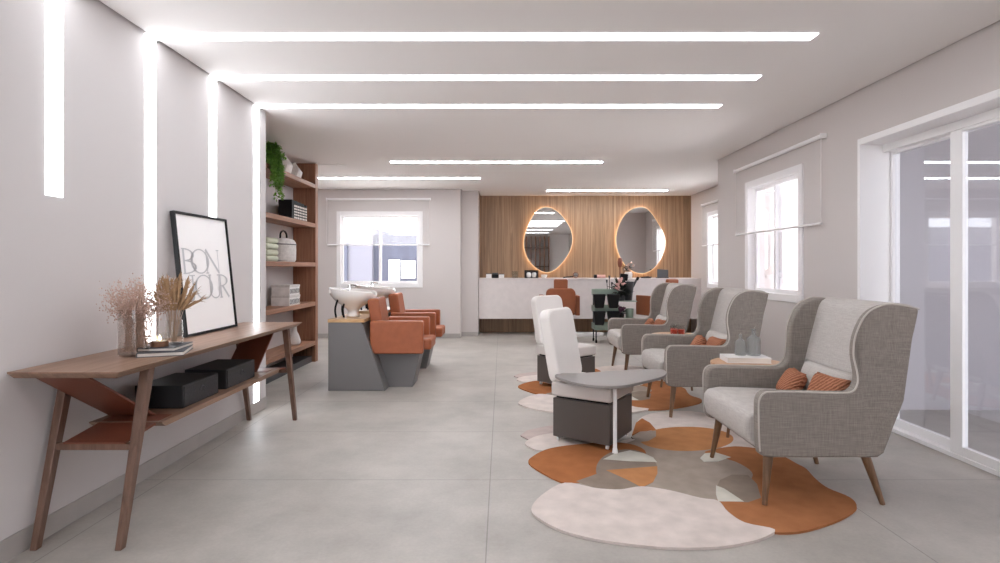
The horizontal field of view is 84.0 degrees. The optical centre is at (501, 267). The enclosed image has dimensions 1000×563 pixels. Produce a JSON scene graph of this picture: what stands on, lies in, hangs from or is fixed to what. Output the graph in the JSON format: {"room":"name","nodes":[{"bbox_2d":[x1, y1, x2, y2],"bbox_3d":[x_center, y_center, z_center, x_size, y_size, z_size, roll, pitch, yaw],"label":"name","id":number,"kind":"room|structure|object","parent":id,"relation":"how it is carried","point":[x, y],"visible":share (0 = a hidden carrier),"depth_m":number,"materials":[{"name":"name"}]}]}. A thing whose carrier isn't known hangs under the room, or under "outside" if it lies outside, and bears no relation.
{"room":"salon","nodes":[
{"label":"salon","id":0,"kind":"room"},
{"bbox_2d":[0,0,265,540],"bbox_3d":[-2.501,-0.115,1.545,0.679,2.790,7.090,0,0,0],"label":"wall","id":1,"kind":"structure","parent":0,"point":[55,253],"depth_m":2.92,"materials":[{"name":"grey paint"}]},
{"bbox_2d":[0,396,266,562],"bbox_3d":[-2.157,1.230,1.545,0.008,0.100,7.090,0,0,0],"label":"baseboard","id":2,"kind":"structure","parent":1,"relation":"attached to","point":[19,542],"depth_m":3.05,"materials":[{"name":"tile"}]},
{"bbox_2d":[266,161,292,367],"bbox_3d":[-3.370,-0.115,6.300,1.060,2.790,2.700,0,0,0],"label":"wall","id":3,"kind":"structure","parent":0,"point":[275,275],"depth_m":7.01,"materials":[{"name":"grey paint"}]},
{"bbox_2d":[318,189,460,337],"bbox_3d":[-2.325,-0.115,10.225,3.150,2.790,0.250,0,0,0],"label":"wall","id":4,"kind":"structure","parent":0,"point":[441,289],"depth_m":10.10,"materials":[{"name":"grey paint"}]},
{"bbox_2d":[326,198,430,244],"bbox_3d":[-2.235,-0.831,10.071,1.894,0.863,0.058,0,0,0],"label":"roller blind","id":5,"kind":"object","parent":4,"relation":"attached to","point":[326,198],"visible":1,"depth_m":10.05,"materials":[{"name":"white fabric"}]},
{"bbox_2d":[336,211,422,287],"bbox_3d":[-2.219,-0.327,10.152,1.562,1.383,0.135,0,0,0],"label":"window","id":6,"kind":"structure","parent":4,"relation":"in","point":[340,215],"depth_m":10.09,"materials":[{"name":"white metal"}]},
{"bbox_2d":[318,334,459,337],"bbox_3d":[-2.325,1.240,10.096,3.150,0.080,0.008,0,0,0],"label":"baseboard","id":7,"kind":"structure","parent":4,"relation":"attached to","point":[319,335],"depth_m":10.09,"materials":[{"name":"tile"}]},
{"bbox_2d":[461,189,478,334],"bbox_3d":[-0.595,-0.115,10.775,0.310,2.790,0.850,0,0,0],"label":"wall pier","id":8,"kind":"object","parent":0,"point":[469,199],"visible":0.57,"depth_m":10.35,"materials":[{"name":"grey paint"}]},
{"bbox_2d":[461,332,477,335],"bbox_3d":[-0.595,1.240,10.346,0.310,0.080,0.008,0,0,0],"label":"baseboard","id":9,"kind":"object","parent":8,"relation":"attached to","point":[462,333],"visible":1,"depth_m":10.34,"materials":[{"name":"tile"}]},
{"bbox_2d":[6,332,999,562],"bbox_3d":[0.700,1.340,4.550,9.800,0.120,13.500,0,0,0],"label":"floor","id":10,"kind":"structure","parent":0,"point":[437,469],"depth_m":3.17,"materials":[{"name":"concrete"}]},
{"bbox_2d":[7,322,301,550],"bbox_3d":[-1.907,0.868,3.545,0.487,0.825,2.262,0,0,0],"label":"console table","id":11,"kind":"object","parent":10,"relation":"on","point":[126,420],"visible":0.87,"depth_m":2.68,"materials":[{"name":"brown wood"}]},
{"bbox_2d":[136,345,192,357],"bbox_3d":[-1.790,0.444,2.965,0.210,0.022,0.280,0,0,-20],"label":"book","id":12,"kind":"object","parent":11,"relation":"on","point":[181,352],"visible":0.61,"depth_m":2.85,"materials":[{"name":"white paper"}]},
{"bbox_2d":[137,342,192,351],"bbox_3d":[-1.800,0.424,2.980,0.180,0.018,0.240,0,0,-8],"label":"book","id":13,"kind":"object","parent":12,"relation":"on","point":[173,346],"visible":0.7,"depth_m":2.88,"materials":[{"name":"grey paper"}]},
{"bbox_2d":[151,336,168,346],"bbox_3d":[-1.800,0.380,2.925,0.080,0.070,0.080,0,0,0],"label":"candle holder","id":14,"kind":"object","parent":13,"relation":"on","point":[157,343],"visible":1,"depth_m":2.90,"materials":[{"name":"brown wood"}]},
{"bbox_3d":[-1.790,0.350,3.035,0.090,0.130,0.090,0,0,0],"label":"glass vase","id":15,"kind":"object","parent":13,"relation":"on","visible":0},
{"bbox_2d":[147,273,207,341],"bbox_3d":[-1.793,0.208,3.014,0.303,0.391,0.274,0,0,28],"label":"bouquet","id":16,"kind":"object","parent":15,"relation":"in","point":[174,293],"visible":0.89,"depth_m":3.02,"materials":[{"name":"beige plant"}]},
{"bbox_2d":[135,373,217,407],"bbox_3d":[-1.915,0.726,3.305,0.281,0.128,0.390,0,0,0],"label":"storage box","id":17,"kind":"object","parent":11,"relation":"on","point":[175,390],"visible":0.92,"depth_m":3.18,"materials":[{"name":"black"}]},
{"bbox_2d":[170,210,237,337],"bbox_3d":[-2.087,0.042,3.930,0.114,0.823,0.690,0,0,0],"label":"framed poster","id":18,"kind":"object","parent":11,"relation":"on","point":[201,248],"visible":0.95,"depth_m":3.90,"materials":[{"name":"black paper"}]},
{"bbox_2d":[185,359,254,388],"bbox_3d":[-1.915,0.726,3.808,0.281,0.128,0.415,0,0,0],"label":"storage box","id":19,"kind":"object","parent":11,"relation":"on","point":[231,372],"visible":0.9,"depth_m":3.73,"materials":[{"name":"black"}]},
{"bbox_3d":[-1.896,0.336,2.900,0.184,0.238,0.184,0,0,0],"label":"glass vase","id":20,"kind":"object","parent":11,"relation":"on","visible":0},
{"bbox_2d":[96,273,176,352],"bbox_3d":[-1.900,0.233,2.890,0.356,0.411,0.346,0,0,44],"label":"bouquet","id":21,"kind":"object","parent":20,"relation":"in","point":[147,309],"visible":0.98,"depth_m":2.87,"materials":[{"name":"beige plant"}]},
{"bbox_2d":[266,163,317,383],"bbox_3d":[-2.683,-0.068,6.425,0.305,2.696,2.450,0,0,0],"label":"bookcase","id":22,"kind":"object","parent":10,"relation":"on","point":[305,188],"visible":0.41,"depth_m":7.55,"materials":[{"name":"brown wood"}]},
{"bbox_2d":[266,255,277,260],"bbox_3d":[-2.660,-0.102,6.210,0.220,0.066,0.320,0,0,0],"label":"folded towel","id":23,"kind":"object","parent":22,"relation":"on","point":[268,257],"visible":0.41,"depth_m":6.17,"materials":[{"name":"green fabric"}]},
{"bbox_2d":[266,249,277,255],"bbox_3d":[-2.660,-0.169,6.210,0.220,0.066,0.320,0,0,0],"label":"folded towel","id":24,"kind":"object","parent":23,"relation":"on","point":[268,251],"visible":0.41,"depth_m":6.18,"materials":[{"name":"green fabric"}]},
{"bbox_2d":[266,243,277,249],"bbox_3d":[-2.660,-0.237,6.210,0.220,0.066,0.320,0,0,0],"label":"folded towel","id":25,"kind":"object","parent":24,"relation":"on","point":[268,245],"visible":0.41,"depth_m":6.18,"materials":[{"name":"grey fabric"}]},
{"bbox_2d":[266,237,277,243],"bbox_3d":[-2.660,-0.304,6.210,0.220,0.066,0.320,0,0,0],"label":"folded towel","id":26,"kind":"object","parent":25,"relation":"on","point":[268,239],"visible":0.44,"depth_m":6.18,"materials":[{"name":"grey fabric"}]},
{"bbox_2d":[266,141,286,201],"bbox_3d":[-2.553,-1.060,6.098,0.392,0.682,0.376,0,0,8],"label":"trailing plant","id":27,"kind":"object","parent":22,"relation":"on","point":[274,157],"visible":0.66,"depth_m":6.07,"materials":[{"name":"green plant"}]},
{"bbox_2d":[271,294,299,305],"bbox_3d":[-2.665,0.401,6.860,0.228,0.125,0.358,0,0,0],"label":"storage box","id":28,"kind":"object","parent":22,"relation":"on","point":[276,300],"visible":1,"depth_m":6.68,"materials":[{"name":"white cardboard"}]},
{"bbox_2d":[271,284,299,294],"bbox_3d":[-2.665,0.275,6.860,0.228,0.125,0.338,0,0,0],"label":"storage box","id":29,"kind":"object","parent":28,"relation":"on","point":[281,289],"visible":1,"depth_m":6.70,"materials":[{"name":"white cardboard"}]},
{"bbox_2d":[278,199,293,217],"bbox_3d":[-2.647,-0.715,6.825,0.165,0.235,0.068,0,0,0],"label":"book","id":30,"kind":"object","parent":22,"relation":"on","point":[286,206],"visible":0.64,"depth_m":6.79,"materials":[{"name":"black paper"}]},
{"bbox_2d":[276,230,296,261],"bbox_3d":[-2.670,-0.264,6.800,0.283,0.392,0.431,0,0,0],"label":"bag","id":31,"kind":"object","parent":22,"relation":"on","point":[286,249],"visible":0.82,"depth_m":6.67,"materials":[{"name":"grey fabric"}]},
{"bbox_2d":[281,153,292,172],"bbox_3d":[-2.649,-1.263,6.713,0.222,0.266,0.238,0,0,44],"label":"ornament","id":32,"kind":"object","parent":22,"relation":"on","point":[288,166],"visible":0.28,"depth_m":6.68,"materials":[{"name":"white ceramic"}]},
{"bbox_2d":[294,201,295,218],"bbox_3d":[-2.647,-0.712,6.893,0.166,0.230,0.058,0,0,0],"label":"book","id":33,"kind":"object","parent":22,"relation":"on","point":[294,201],"visible":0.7,"depth_m":6.89,"materials":[{"name":"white paper"}]},
{"bbox_2d":[290,327,300,345],"bbox_3d":[-2.650,0.863,7.120,0.144,0.262,0.144,0,0,0],"label":"bottle vase","id":34,"kind":"object","parent":22,"relation":"on","point":[295,338],"visible":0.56,"depth_m":7.08,"materials":[{"name":"white ceramic"}]},
{"bbox_2d":[291,162,301,177],"bbox_3d":[-2.621,-1.234,7.055,0.174,0.208,0.186,0,0,-19],"label":"ornament","id":35,"kind":"object","parent":22,"relation":"on","point":[296,171],"visible":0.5,"depth_m":6.99,"materials":[{"name":"white ceramic"}]},
{"bbox_2d":[296,201,297,218],"bbox_3d":[-2.647,-0.715,6.954,0.166,0.235,0.053,0,0,0],"label":"book","id":36,"kind":"object","parent":22,"relation":"on","point":[296,201],"visible":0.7,"depth_m":6.96,"materials":[{"name":"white paper"}]},
{"bbox_2d":[328,284,434,390],"bbox_3d":[-1.321,0.733,6.120,1.143,1.094,0.726,0,0,0],"label":"station","id":37,"kind":"object","parent":10,"relation":"on","point":[376,350],"visible":1,"depth_m":5.82,"materials":[{"name":"grey laminate"}]},
{"bbox_2d":[329,284,376,317],"bbox_3d":[-1.635,0.363,6.120,0.516,0.354,0.506,0,0,0],"label":"basin","id":38,"kind":"object","parent":37,"relation":"in","point":[352,299],"depth_m":5.97,"materials":[{"name":"white ceramic"}]},
{"bbox_2d":[355,282,444,368],"bbox_3d":[-1.321,0.733,7.200,1.143,1.094,0.726,0,0,0],"label":"station","id":39,"kind":"object","parent":10,"relation":"on","point":[396,302],"visible":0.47,"depth_m":7.02,"materials":[{"name":"leather"}]},
{"bbox_2d":[355,282,395,309],"bbox_3d":[-1.635,0.363,7.200,0.516,0.354,0.506,0,0,0],"label":"basin","id":40,"kind":"object","parent":39,"relation":"in","point":[387,292],"depth_m":7.02,"materials":[{"name":"white ceramic"}]},
{"bbox_2d":[539,279,579,315],"bbox_3d":[1.000,0.737,9.676,0.670,1.087,0.627,0,0,0],"label":"chair","id":41,"kind":"object","parent":10,"relation":"on","point":[569,298],"visible":0.56,"depth_m":9.38,"materials":[{"name":"orange leather"}]},
{"bbox_2d":[576,332,603,336],"bbox_3d":[1.420,1.252,10.450,1.000,0.055,0.300,0,0,0],"label":"footrest","id":42,"kind":"object","parent":10,"relation":"on","point":[578,334],"visible":0.44,"depth_m":10.32,"materials":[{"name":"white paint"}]},
{"bbox_2d":[514,365,701,412],"bbox_3d":[1.032,1.273,6.018,1.779,0.012,2.408,0,0,0],"label":"rug","id":43,"kind":"object","parent":10,"relation":"on","point":[658,399],"visible":0.32,"depth_m":5.46,"materials":[{"name":"carpet"}]},
{"bbox_2d":[531,295,595,383],"bbox_3d":[0.654,0.789,6.053,0.464,0.955,0.592,0,0,-38],"label":"chair","id":44,"kind":"object","parent":43,"relation":"on","point":[538,303],"visible":0.39,"depth_m":6.01,"materials":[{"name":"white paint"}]},
{"bbox_2d":[607,282,696,369],"bbox_3d":[1.807,0.738,6.795,0.918,1.092,0.852,0,0,0],"label":"armchair","id":45,"kind":"object","parent":43,"relation":"on","point":[674,301],"visible":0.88,"depth_m":6.43,"materials":[{"name":"grey fabric"}]},
{"bbox_2d":[645,318,653,323],"bbox_3d":[1.830,0.720,6.915,0.143,0.165,0.250,0,0,12],"label":"knit cushion","id":46,"kind":"object","parent":45,"relation":"on","point":[650,320],"visible":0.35,"depth_m":6.82,"materials":[{"name":"fabric"}]},
{"bbox_2d":[653,319,665,324],"bbox_3d":[1.890,0.708,6.645,0.133,0.171,0.270,0,0,-8],"label":"knit cushion","id":47,"kind":"object","parent":45,"relation":"on","point":[657,321],"visible":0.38,"depth_m":6.61,"materials":[{"name":"fabric"}]},
{"bbox_2d":[655,314,666,319],"bbox_3d":[1.965,0.695,6.795,0.132,0.207,0.560,0,0,0],"label":"lumbar cushion","id":48,"kind":"object","parent":45,"relation":"on","point":[659,316],"visible":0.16,"depth_m":6.82,"materials":[{"name":"fabric"}]},
{"bbox_2d":[591,289,636,342],"bbox_3d":[1.911,0.825,9.488,0.758,0.910,0.464,0,0,0],"label":"trolley","id":49,"kind":"object","parent":10,"relation":"on","point":[599,309],"visible":0.75,"depth_m":9.27,"materials":[{"name":"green plastic"}]},
{"bbox_2d":[591,322,607,329],"bbox_3d":[1.770,1.005,9.550,0.400,0.110,0.340,0,0,0],"label":"tray","id":50,"kind":"object","parent":49,"relation":"on","point":[595,327],"depth_m":9.38,"materials":[{"name":"green plastic"}]},
{"bbox_2d":[591,289,617,295],"bbox_3d":[1.770,0.425,9.550,0.400,0.110,0.340,0,0,0],"label":"tray","id":51,"kind":"object","parent":49,"relation":"on","point":[594,291],"depth_m":9.38,"materials":[{"name":"green plastic"}]},
{"bbox_2d":[591,305,617,311],"bbox_3d":[1.770,0.705,9.550,0.400,0.110,0.340,0,0,0],"label":"tray","id":52,"kind":"object","parent":49,"relation":"on","point":[606,308],"depth_m":9.38,"materials":[{"name":"green plastic"}]},
{"bbox_2d":[608,276,632,300],"bbox_3d":[2.013,0.351,9.444,0.477,0.425,0.480,0,0,0],"label":"flower arrangement","id":53,"kind":"object","parent":49,"relation":"on","point":[620,285],"visible":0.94,"depth_m":9.38,"materials":[{"name":"pink plant"}]},
{"bbox_2d":[618,304,628,317],"bbox_3d":[2.025,0.744,9.436,0.264,0.239,0.224,0,0,0],"label":"flower arrangement","id":54,"kind":"object","parent":49,"relation":"on","point":[620,308],"visible":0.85,"depth_m":9.40,"materials":[{"name":"black"}]},
{"bbox_2d":[623,282,633,300],"bbox_3d":[2.170,0.404,9.530,0.200,0.320,0.200,0,0,0],"label":"bin","id":55,"kind":"object","parent":49,"relation":"on","point":[630,284],"visible":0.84,"depth_m":9.46,"materials":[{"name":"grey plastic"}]},
{"bbox_2d":[620,273,627,281],"bbox_3d":[2.095,0.326,9.530,0.138,0.451,0.100,0,0,0],"label":"hair dryer","id":56,"kind":"object","parent":55,"relation":"in","point":[625,276],"visible":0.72,"depth_m":9.48,"materials":[{"name":"black"}]},
{"bbox_2d":[625,308,633,317],"bbox_3d":[2.190,0.784,9.530,0.150,0.160,0.150,0,0,0],"label":"cup","id":57,"kind":"object","parent":49,"relation":"on","point":[629,314],"visible":0.82,"depth_m":9.47,"materials":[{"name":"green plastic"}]},
{"bbox_2d":[636,279,678,315],"bbox_3d":[2.760,0.737,9.629,0.670,1.087,0.627,0,0,-25],"label":"chair","id":58,"kind":"object","parent":10,"relation":"on","point":[643,301],"visible":0.18,"depth_m":9.51,"materials":[{"name":"orange leather"}]},
{"bbox_2d":[652,332,692,390],"bbox_3d":[1.870,1.001,5.930,0.550,0.561,0.550,0,0,0],"label":"side table","id":59,"kind":"object","parent":10,"relation":"on","point":[661,383],"visible":0.16,"depth_m":6.06,"materials":[{"name":"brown wood"}]},
{"bbox_2d":[520,411,856,549],"bbox_3d":[1.032,1.273,3.717,1.779,0.012,2.408,0,0,0],"label":"rug","id":60,"kind":"object","parent":10,"relation":"on","point":[663,489],"visible":0.9,"depth_m":3.13,"materials":[{"name":"multicoloured carpet"}]},
{"bbox_2d":[539,307,632,448],"bbox_3d":[0.627,0.789,4.169,0.592,0.955,0.464,0,0,33],"label":"chair","id":61,"kind":"object","parent":60,"relation":"on","point":[580,413],"visible":0.89,"depth_m":4.03,"materials":[{"name":"white leather"}]},
{"bbox_2d":[555,369,666,453],"bbox_3d":[0.857,1.024,3.947,0.878,0.487,0.503,0,0,-15],"label":"tray table","id":62,"kind":"object","parent":60,"relation":"on","point":[614,380],"visible":1,"depth_m":3.87,"materials":[{"name":"grey laminate"}]},
{"bbox_2d":[555,369,666,388],"bbox_3d":[0.857,0.790,3.947,0.878,0.020,0.503,0,0,-15],"label":"tray","id":63,"kind":"object","parent":62,"relation":"on","point":[618,379],"depth_m":3.92,"materials":[{"name":"grey laminate"}]},
{"bbox_2d":[702,296,919,505],"bbox_3d":[1.782,0.738,3.335,0.918,1.092,0.852,0,0,0],"label":"armchair","id":64,"kind":"object","parent":60,"relation":"on","point":[871,341],"visible":0.99,"depth_m":2.97,"materials":[{"name":"grey fabric"}]},
{"bbox_2d":[776,368,807,389],"bbox_3d":[1.800,0.720,3.455,0.143,0.165,0.250,0,0,12],"label":"knit cushion","id":65,"kind":"object","parent":64,"relation":"on","point":[791,379],"visible":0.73,"depth_m":3.38,"materials":[{"name":"fabric"}]},
{"bbox_2d":[801,359,851,389],"bbox_3d":[1.940,0.695,3.335,0.132,0.207,0.560,0,0,0],"label":"lumbar cushion","id":66,"kind":"object","parent":64,"relation":"on","point":[809,367],"visible":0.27,"depth_m":3.38,"materials":[{"name":"fabric"}]},
{"bbox_2d":[807,372,850,390],"bbox_3d":[1.865,0.708,3.185,0.133,0.171,0.270,0,0,-8],"label":"knit cushion","id":67,"kind":"object","parent":64,"relation":"on","point":[819,381],"visible":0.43,"depth_m":3.15,"materials":[{"name":"fabric"}]},
{"bbox_2d":[641,287,768,417],"bbox_3d":[1.807,0.738,5.065,0.918,1.092,0.852,0,0,0],"label":"armchair","id":68,"kind":"object","parent":10,"relation":"on","point":[737,313],"visible":0.87,"depth_m":4.70,"materials":[{"name":"grey fabric"}]},
{"bbox_2d":[690,335,706,344],"bbox_3d":[1.830,0.720,5.185,0.143,0.165,0.250,0,0,12],"label":"knit cushion","id":69,"kind":"object","parent":68,"relation":"on","point":[699,339],"visible":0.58,"depth_m":5.09,"materials":[{"name":"fabric"}]},
{"bbox_2d":[706,336,725,345],"bbox_3d":[1.890,0.708,4.915,0.133,0.171,0.270,0,0,-8],"label":"knit cushion","id":70,"kind":"object","parent":68,"relation":"on","point":[715,341],"visible":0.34,"depth_m":4.88,"materials":[{"name":"fabric"}]},
{"bbox_2d":[705,329,726,340],"bbox_3d":[1.965,0.695,5.065,0.132,0.207,0.560,0,0,0],"label":"lumbar cushion","id":71,"kind":"object","parent":68,"relation":"on","point":[710,333],"visible":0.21,"depth_m":5.10,"materials":[{"name":"fabric"}]},
{"bbox_2d":[710,358,779,437],"bbox_3d":[1.870,1.001,4.200,0.550,0.561,0.550,0,0,0],"label":"side table","id":72,"kind":"object","parent":10,"relation":"on","point":[716,360],"visible":0.22,"depth_m":4.17,"materials":[{"name":"brown wood"}]},
{"bbox_2d":[720,354,771,363],"bbox_3d":[1.870,0.699,4.270,0.320,0.040,0.200,0,0,6],"label":"book","id":73,"kind":"object","parent":72,"relation":"on","point":[729,358],"visible":1,"depth_m":4.19,"materials":[{"name":"white paper"}]},
{"bbox_2d":[99,0,999,195],"bbox_3d":[-0.075,-1.450,4.499,7.610,0.060,12.998,0,0,0],"label":"ceiling","id":74,"kind":"structure","parent":0,"point":[858,44],"depth_m":4.05,"materials":[{"name":"white paint"}]},
{"bbox_2d":[44,0,62,197],"bbox_3d":[-0.131,-0.890,2.680,4.100,1.100,0.112,0,0,0],"label":"led strip","id":75,"kind":"object","parent":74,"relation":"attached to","point":[53,9],"visible":0.94,"depth_m":2.67,"materials":[{"name":"white plastic"}]},
{"bbox_2d":[318,177,479,178],"bbox_3d":[-1.624,-1.427,8.820,2.560,0.026,0.112,0,0,0],"label":"led strip","id":76,"kind":"object","parent":74,"relation":"attached to","point":[318,177],"visible":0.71,"depth_m":8.76,"materials":[{"name":"white plastic"}]},
{"bbox_2d":[319,178,479,178],"bbox_3d":[-1.623,-1.416,8.820,2.555,0.004,0.100,0,0,0],"label":"diffuser","id":77,"kind":"object","parent":76,"relation":"attached to","point":[319,178],"depth_m":8.83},
{"bbox_2d":[144,31,818,341],"bbox_3d":[-0.131,-0.467,3.412,4.100,1.946,0.112,0,0,0],"label":"led strip","id":78,"kind":"object","parent":74,"relation":"attached to","point":[150,38],"visible":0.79,"depth_m":3.40,"materials":[{"name":"white plastic"}]},
{"bbox_2d":[145,34,155,341],"bbox_3d":[-2.157,-0.457,3.412,0.004,1.914,0.100,0,0,0],"label":"diffuser","id":79,"kind":"object","parent":78,"relation":"attached to","point":[150,41],"depth_m":3.41,"materials":[{"name":"white plastic"}]},
{"bbox_2d":[145,33,818,40],"bbox_3d":[-0.119,-1.416,3.412,4.075,0.004,0.100,0,0,0],"label":"diffuser","id":80,"kind":"object","parent":78,"relation":"attached to","point":[150,36],"depth_m":3.40,"materials":[{"name":"white plastic"}]},
{"bbox_2d":[208,73,761,217],"bbox_3d":[-0.131,-0.552,4.150,4.100,1.776,0.112,0,0,0],"label":"led strip","id":81,"kind":"object","parent":74,"relation":"attached to","point":[212,79],"visible":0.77,"depth_m":4.13,"materials":[{"name":"white plastic"}]},
{"bbox_2d":[209,76,216,217],"bbox_3d":[-2.157,-0.542,4.150,0.004,1.744,0.100,0,0,0],"label":"diffuser","id":82,"kind":"object","parent":81,"relation":"attached to","point":[212,80],"depth_m":4.14,"materials":[{"name":"white plastic"}]},
{"bbox_2d":[209,75,761,79],"bbox_3d":[-0.119,-1.416,4.150,4.075,0.004,0.100,0,0,0],"label":"diffuser","id":83,"kind":"object","parent":81,"relation":"attached to","point":[212,77],"depth_m":4.13,"materials":[{"name":"white plastic"}]},
{"bbox_2d":[253,103,721,402],"bbox_3d":[-0.131,-0.077,4.885,4.100,2.726,0.112,0,0,0],"label":"led strip","id":84,"kind":"object","parent":74,"relation":"attached to","point":[256,107],"visible":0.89,"depth_m":4.86,"materials":[{"name":"white plastic"}]},
{"bbox_2d":[254,105,258,402],"bbox_3d":[-2.157,-0.067,4.885,0.004,2.694,0.100,0,0,0],"label":"diffuser","id":85,"kind":"object","parent":84,"relation":"attached to","point":[256,108],"depth_m":4.88,"materials":[{"name":"white plastic"}]},
{"bbox_2d":[255,105,720,107],"bbox_3d":[-0.119,-1.416,4.885,4.075,0.004,0.100,0,0,0],"label":"diffuser","id":86,"kind":"object","parent":84,"relation":"attached to","point":[256,106],"depth_m":4.88,"materials":[{"name":"white plastic"}]},
{"bbox_2d":[390,161,602,162],"bbox_3d":[-0.071,-1.427,7.480,2.845,0.026,0.112,0,0,0],"label":"led strip","id":87,"kind":"object","parent":74,"relation":"attached to","point":[390,161],"visible":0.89,"depth_m":7.43,"materials":[{"name":"white plastic"}]},
{"bbox_2d":[547,190,667,190],"bbox_3d":[1.942,-1.427,10.250,2.219,0.026,0.112,0,0,0],"label":"led strip","id":88,"kind":"object","parent":74,"relation":"attached to","point":[547,190],"visible":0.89,"depth_m":10.20,"materials":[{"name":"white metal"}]},
{"bbox_2d":[479,192,690,331],"bbox_3d":[1.655,-0.115,11.100,4.190,2.790,0.200,0,0,0],"label":"wall","id":89,"kind":"structure","parent":0,"point":[593,221],"depth_m":11.00,"materials":[{"name":"brown wood"}]},
{"bbox_2d":[523,207,572,272],"bbox_3d":[0.915,-0.546,10.968,0.972,1.300,0.056,0,0,0],"label":"wall mirror","id":90,"kind":"object","parent":89,"relation":"attached to","point":[548,238],"visible":1,"depth_m":10.94,"materials":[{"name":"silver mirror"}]},
{"bbox_2d":[479,278,700,318],"bbox_3d":[1.657,0.584,10.718,4.179,0.763,0.560,0,0,0],"label":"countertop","id":91,"kind":"structure","parent":89,"relation":"attached to","point":[499,298],"depth_m":10.45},
{"bbox_2d":[524,270,537,277],"bbox_3d":[0.570,0.127,10.680,0.260,0.150,0.120,0,0,0],"label":"box","id":92,"kind":"object","parent":91,"relation":"on","point":[525,271],"visible":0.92,"depth_m":10.71,"materials":[{"name":"black"}]},
{"bbox_2d":[563,272,578,277],"bbox_3d":[1.323,0.144,10.620,0.299,0.116,0.023,0,0,0],"label":"mirror","id":93,"kind":"object","parent":91,"relation":"on","point":[575,274],"visible":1,"depth_m":10.62,"materials":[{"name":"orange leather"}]},
{"bbox_2d":[479,278,700,279],"bbox_3d":[1.657,0.217,10.718,4.179,0.030,0.560,0,0,0],"label":"countertop","id":94,"kind":"structure","parent":91,"relation":"on","point":[479,278],"depth_m":10.44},
{"bbox_2d":[618,258,621,277],"bbox_3d":[2.271,0.004,10.660,0.094,0.395,0.033,0,0,0],"label":"brush","id":95,"kind":"object","parent":91,"relation":"on","point":[619,259],"visible":0.94,"depth_m":10.65,"materials":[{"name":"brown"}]},
{"bbox_2d":[622,261,633,277],"bbox_3d":[2.404,0.043,10.610,0.248,0.318,0.221,0,0,0],"label":"flower vase","id":96,"kind":"object","parent":91,"relation":"on","point":[626,267],"visible":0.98,"depth_m":10.57,"materials":[{"name":"white ceramic"}]},
{"bbox_2d":[656,269,668,277],"bbox_3d":[3.091,0.117,10.676,0.236,0.179,0.110,0,0,-4],"label":"tablet","id":97,"kind":"object","parent":91,"relation":"on","point":[661,273],"visible":0.88,"depth_m":10.66,"materials":[{"name":"grey plastic"}]},
{"bbox_2d":[615,207,665,273],"bbox_3d":[2.739,-0.536,10.968,0.994,1.326,0.056,0,0,0],"label":"wall mirror","id":98,"kind":"object","parent":89,"relation":"attached to","point":[640,239],"visible":0.94,"depth_m":10.94,"materials":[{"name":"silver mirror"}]},
{"bbox_2d":[691,185,717,332],"bbox_3d":[3.850,-0.115,9.300,0.200,2.790,3.800,0,0,0],"label":"wall","id":99,"kind":"structure","parent":0,"point":[698,213],"depth_m":10.43,"materials":[{"name":"grey paint"}]},
{"bbox_2d":[707,210,717,287],"bbox_3d":[3.803,-0.318,9.275,0.135,1.365,1.690,0,0,0],"label":"window","id":100,"kind":"structure","parent":99,"relation":"in","point":[711,216],"depth_m":10.04,"materials":[{"name":"white metal"}]},
{"bbox_2d":[701,200,717,245],"bbox_3d":[3.721,-0.782,9.275,0.058,0.785,2.074,0,0,0],"label":"roller blind","id":101,"kind":"object","parent":100,"relation":"attached to","point":[714,201],"visible":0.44,"depth_m":9.89,"materials":[{"name":"white fabric"}]},
{"bbox_2d":[718,20,999,360],"bbox_3d":[3.415,-0.115,2.700,1.070,2.790,9.400,0,0,0],"label":"wall","id":102,"kind":"structure","parent":0,"point":[968,68],"depth_m":4.93,"materials":[{"name":"grey paint"}]},
{"bbox_2d":[745,163,803,302],"bbox_3d":[2.933,-0.325,5.925,0.135,1.340,1.250,0,0,0],"label":"window","id":103,"kind":"structure","parent":102,"relation":"in","point":[752,188],"depth_m":5.91,"materials":[{"name":"white metal"}]},
{"bbox_2d":[733,133,826,235],"bbox_3d":[2.851,-0.787,5.845,0.058,0.812,1.854,0,0,0],"label":"roller blind","id":104,"kind":"object","parent":103,"relation":"attached to","point":[822,135],"visible":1,"depth_m":5.59,"materials":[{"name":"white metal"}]},
{"bbox_2d":[857,89,999,476],"bbox_3d":[3.020,0.126,3.025,0.320,2.309,2.890,0,0,0],"label":"door","id":105,"kind":"structure","parent":102,"relation":"in","point":[878,154],"depth_m":3.92,"materials":[{"name":"white metal"}]},
{"bbox_2d":[900,124,999,409],"bbox_3d":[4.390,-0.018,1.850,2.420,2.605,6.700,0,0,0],"label":"glass pane","id":106,"kind":"structure","parent":0,"point":[925,170],"depth_m":5.00,"materials":[{"name":"grey"}]},
{"label":"outside","id":107,"kind":"structure","parent":0,"visible":0},
{"bbox_3d":[0.000,1.595,10.000,28.000,0.370,32.000,0,0,0],"label":"ground","id":108,"kind":"structure","parent":107,"visible":0},
{"bbox_2d":[344,227,416,280],"bbox_3d":[-3.750,0.160,16.470,10.500,2.500,3.060,0,0,0],"label":"neighbouring house","id":109,"kind":"structure","parent":108,"relation":"on","point":[361,262],"depth_m":15.12,"materials":[{"name":"grey"}]},
{"bbox_2d":[344,246,347,280],"bbox_3d":[-4.325,-0.040,14.970,0.350,1.100,0.060,0,0,0],"label":"shutter","id":110,"kind":"object","parent":109,"relation":"hanging from","point":[345,247],"depth_m":14.94,"materials":[{"name":"grey stone"}]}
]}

